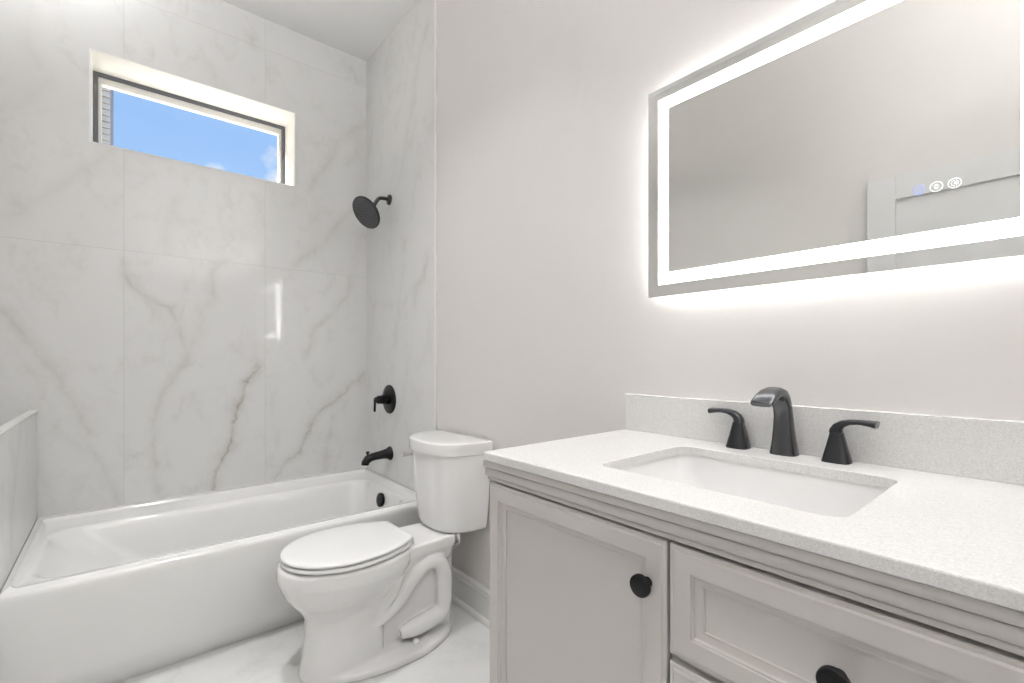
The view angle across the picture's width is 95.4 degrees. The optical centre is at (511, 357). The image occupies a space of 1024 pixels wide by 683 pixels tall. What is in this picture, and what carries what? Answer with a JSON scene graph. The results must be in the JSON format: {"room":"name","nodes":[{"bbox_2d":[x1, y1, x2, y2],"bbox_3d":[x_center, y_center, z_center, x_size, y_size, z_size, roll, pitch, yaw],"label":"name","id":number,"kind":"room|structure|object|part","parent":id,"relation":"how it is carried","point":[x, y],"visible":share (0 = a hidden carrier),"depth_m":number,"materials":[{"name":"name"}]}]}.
{"room":"bathroom","nodes":[
{"label":"bathroom","id":0,"kind":"room"},
{"bbox_2d":[0,411,37,592],"bbox_3d":[-1.796,0.684,1.686,0.022,0.901,0.909,0,0,-40],"label":"wall","id":1,"kind":"structure","parent":0,"point":[19,443],"depth_m":1.64,"materials":[{"name":"tile"}]},
{"bbox_2d":[0,410,37,433],"bbox_3d":[-1.795,0.230,1.683,0.026,0.007,0.914,0,0,-40],"label":"trim","id":2,"kind":"structure","parent":1,"relation":"attached to","point":[8,425],"depth_m":1.69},
{"bbox_2d":[0,0,365,517],"bbox_3d":[-1.721,-0.386,2.510,2.040,3.240,0.261,0,0,-40],"label":"wall","id":3,"kind":"structure","parent":0,"point":[171,328],"depth_m":2.36,"materials":[{"name":"stone"}]},
{"bbox_2d":[93,71,284,183],"bbox_3d":[-1.756,-1.213,2.614,0.883,0.424,0.055,0,0,-40],"label":"window","id":4,"kind":"structure","parent":3,"relation":"in","point":[100,80],"depth_m":2.54,"materials":[{"name":"clear glass"}]},
{"bbox_2d":[89,48,294,186],"bbox_3d":[-1.690,-1.213,2.535,0.891,0.432,0.262,0,0,-40],"label":"trim","id":5,"kind":"structure","parent":3,"relation":"attached to","point":[99,61],"depth_m":2.48,"materials":[{"name":"white paint"}]},
{"bbox_2d":[118,601,489,682],"bbox_3d":[-0.278,1.184,0.777,1.840,0.100,4.249,0,0,-40],"label":"floor","id":6,"kind":"structure","parent":0,"point":[273,656],"depth_m":1.73,"materials":[{"name":"tile"}]},
{"bbox_2d":[0,467,420,682],"bbox_3d":[-1.232,0.917,2.189,1.484,0.434,0.854,0,0,-40],"label":"bathtub","id":7,"kind":"object","parent":6,"relation":"on","point":[113,594],"visible":0.72,"depth_m":1.78,"materials":[{"name":"ceramic"}]},
{"bbox_3d":[-0.719,0.775,2.548,0.027,0.075,0.075,0,0,-40],"label":"overflow plate","id":8,"kind":"part","parent":7,"relation":"part of","materials":[{"name":"black metal"}]},
{"bbox_2d":[276,429,492,682],"bbox_3d":[-0.524,0.740,1.876,0.789,0.788,0.453,0,0,-40],"label":"toilet","id":9,"kind":"object","parent":6,"relation":"on","point":[373,599],"visible":1,"depth_m":1.76,"materials":[{"name":"ceramic"}]},
{"bbox_3d":[-0.623,0.715,1.753,0.454,0.013,0.375,0,0,-40],"label":"seat","id":10,"kind":"part","parent":9,"relation":"part of","materials":[{"name":"plastic"}]},
{"bbox_3d":[-0.624,0.696,1.751,0.449,0.016,0.374,0,0,-40],"label":"seat lid","id":11,"kind":"part","parent":9,"relation":"part of","materials":[{"name":"plastic"}]},
{"bbox_3d":[-0.469,0.448,2.173,0.078,0.032,0.052,0,0,-40],"label":"flush lever","id":12,"kind":"part","parent":9,"relation":"part of","materials":[{"name":"silver metal"}]},
{"bbox_3d":[-0.307,0.372,2.040,0.232,0.052,0.428,0,0,-40],"label":"tank lid","id":13,"kind":"part","parent":9,"relation":"part of","materials":[{"name":"ceramic"}]},
{"bbox_3d":[-0.303,0.565,2.044,0.213,0.330,0.417,0,0,-40],"label":"tank","id":14,"kind":"part","parent":9,"relation":"part of","materials":[{"name":"ceramic"}]},
{"bbox_2d":[483,460,1023,682],"bbox_3d":[0.432,0.687,0.915,0.568,0.894,0.921,0,0,-40],"label":"vanity cabinet","id":15,"kind":"object","parent":6,"relation":"on","point":[587,586],"visible":0.97,"depth_m":0.70,"materials":[{"name":"paint"}]},
{"bbox_3d":[0.101,0.655,0.923,0.018,0.728,0.467,0,0,-40],"label":"door","id":16,"kind":"part","parent":15,"relation":"part of","materials":[{"name":"paint"}]},
{"bbox_3d":[0.212,0.366,0.755,0.026,0.036,0.036,0,0,-40],"label":"knob","id":17,"kind":"part","parent":15,"relation":"part of","materials":[{"name":"black metal"}]},
{"bbox_3d":[0.393,0.610,0.573,0.018,0.264,0.434,0,0,-40],"label":"drawer","id":18,"kind":"part","parent":15,"relation":"part of","materials":[{"name":"paint"}]},
{"bbox_2d":[484,394,1023,611],"bbox_3d":[0.444,0.174,0.913,0.558,0.128,0.924,0,0,-40],"label":"countertop","id":19,"kind":"structure","parent":15,"relation":"on","point":[949,516],"depth_m":0.82,"materials":[{"name":"white stone"}]},
{"bbox_2d":[619,454,886,516],"bbox_3d":[0.437,0.316,0.898,0.371,0.154,0.470,0,0,-40],"label":"sink","id":20,"kind":"object","parent":19,"relation":"in","point":[798,491],"visible":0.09,"depth_m":1.01,"materials":[{"name":"ceramic"}]},
{"bbox_2d":[708,387,879,464],"bbox_3d":[0.579,0.141,1.027,0.153,0.155,0.345,0,0,-40],"label":"faucet","id":21,"kind":"object","parent":19,"relation":"on","point":[784,441],"visible":1,"depth_m":1.03,"materials":[{"name":"metal"}]},
{"bbox_3d":[0.535,0.142,1.161,0.035,0.032,0.084,0,0,-40],"label":"lever","id":22,"kind":"part","parent":21,"relation":"part of","materials":[{"name":"metal"}]},
{"bbox_3d":[0.553,0.188,1.139,0.048,0.062,0.052,0,0,-40],"label":"handle","id":23,"kind":"part","parent":21,"relation":"part of","materials":[{"name":"metal"}]},
{"bbox_3d":[0.579,0.141,1.027,0.153,0.155,0.056,0,0,-40],"label":"spout","id":24,"kind":"part","parent":21,"relation":"part of","materials":[{"name":"metal"}]},
{"bbox_3d":[0.684,0.188,0.982,0.048,0.062,0.052,0,0,-40],"label":"handle","id":25,"kind":"part","parent":21,"relation":"part of","materials":[{"name":"metal"}]},
{"bbox_3d":[0.702,0.142,0.960,0.035,0.032,0.084,0,0,-40],"label":"lever","id":26,"kind":"part","parent":21,"relation":"part of","materials":[{"name":"metal"}]},
{"bbox_3d":[0.382,0.380,0.550,0.026,0.036,0.036,0,0,-40],"label":"knob","id":27,"kind":"part","parent":15,"relation":"part of","materials":[{"name":"black metal"}]},
{"bbox_3d":[0.393,0.379,0.573,0.018,0.174,0.434,0,0,-40],"label":"drawer","id":28,"kind":"part","parent":15,"relation":"part of","materials":[{"name":"paint"}]},
{"bbox_2d":[221,0,415,60],"bbox_3d":[-0.278,-1.954,0.777,1.840,0.100,4.249,0,0,-40],"label":"ceiling","id":29,"kind":"structure","parent":0,"point":[357,28],"depth_m":2.62,"materials":[{"name":"paint"}]},
{"bbox_2d":[366,0,1023,588],"bbox_3d":[0.497,-0.385,1.358,0.106,3.239,4.349,0,0,-40],"label":"wall","id":30,"kind":"structure","parent":0,"point":[547,319],"depth_m":1.63,"materials":[{"name":"paint"}]},
{"bbox_2d":[352,195,391,228],"bbox_3d":[-0.796,-0.851,2.669,0.203,0.211,0.186,0,0,-40],"label":"shower","id":31,"kind":"object","parent":30,"relation":"attached to","point":[366,211],"visible":1,"depth_m":2.64,"materials":[{"name":"metal"}]},
{"bbox_3d":[-0.764,-0.893,2.697,0.108,0.090,0.028,0,0,-33],"label":"arm","id":32,"kind":"part","parent":31,"relation":"part of","materials":[{"name":"metal"}]},
{"bbox_2d":[361,446,392,465],"bbox_3d":[-0.777,0.561,2.669,0.173,0.089,0.080,0,0,-40],"label":"tub spout","id":33,"kind":"object","parent":30,"relation":"attached to","point":[387,453],"visible":1,"depth_m":2.66,"materials":[{"name":"black metal"}]},
{"bbox_2d":[373,385,395,413],"bbox_3d":[-0.755,0.241,2.701,0.098,0.169,0.169,0,0,-40],"label":"shower valve","id":34,"kind":"object","parent":30,"relation":"attached to","point":[388,399],"visible":1,"depth_m":2.69,"materials":[{"name":"black metal"}]},
{"bbox_3d":[-0.757,0.241,2.699,0.084,0.058,0.058,0,0,-40],"label":"handle","id":35,"kind":"part","parent":34,"relation":"part of","materials":[{"name":"black metal"}]},
{"bbox_3d":[-0.721,0.241,2.729,0.010,0.169,0.169,0,0,-40],"label":"plate","id":36,"kind":"part","parent":34,"relation":"part of","materials":[{"name":"black metal"}]},
{"bbox_2d":[434,0,436,429],"bbox_3d":[-0.381,-0.585,2.332,0.009,2.639,0.014,0,0,-40],"label":"trim","id":37,"kind":"structure","parent":30,"relation":"attached to","point":[435,1],"depth_m":2.33,"materials":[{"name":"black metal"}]},
{"bbox_2d":[453,533,461,547],"bbox_3d":[-0.270,0.850,2.111,0.073,0.240,0.323,0,0,-26],"label":"supply pipe","id":38,"kind":"object","parent":30,"relation":"attached to","point":[458,535],"visible":0.27,"depth_m":1.96,"materials":[{"name":"silver metal"}]},
{"bbox_2d":[451,565,489,629],"bbox_3d":[-0.023,1.061,1.885,0.030,0.146,1.126,0,0,-40],"label":"baseboard","id":39,"kind":"structure","parent":30,"relation":"attached to","point":[468,594],"depth_m":2.07,"materials":[{"name":"white wood"}]},
{"bbox_2d":[625,394,1023,484],"bbox_3d":[0.650,0.164,1.085,0.020,0.108,0.924,0,0,-40],"label":"backsplash","id":40,"kind":"structure","parent":30,"relation":"attached to","point":[976,448],"depth_m":0.95,"materials":[{"name":"white stone"}]},
{"bbox_2d":[648,0,1023,297],"bbox_3d":[0.661,-0.467,1.053,0.038,0.588,0.793,0,0,-40],"label":"mirror","id":41,"kind":"object","parent":30,"relation":"attached to","point":[850,137],"visible":1,"depth_m":0.98,"materials":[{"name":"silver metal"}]},
{"label":"outside","id":42,"kind":"structure","parent":0,"visible":0},
{"bbox_3d":[-12.889,1.319,17.350,60.000,0.330,36.840,0,0,-40],"label":"ground","id":43,"kind":"structure","parent":42,"visible":0},
{"bbox_2d":[102,87,113,145],"bbox_3d":[-12.865,-5.566,9.456,7.730,13.400,5.800,0,0,-40],"label":"neighbouring house","id":44,"kind":"structure","parent":43,"relation":"on","point":[107,94],"depth_m":9.82,"materials":[{"name":"white"}]}
]}

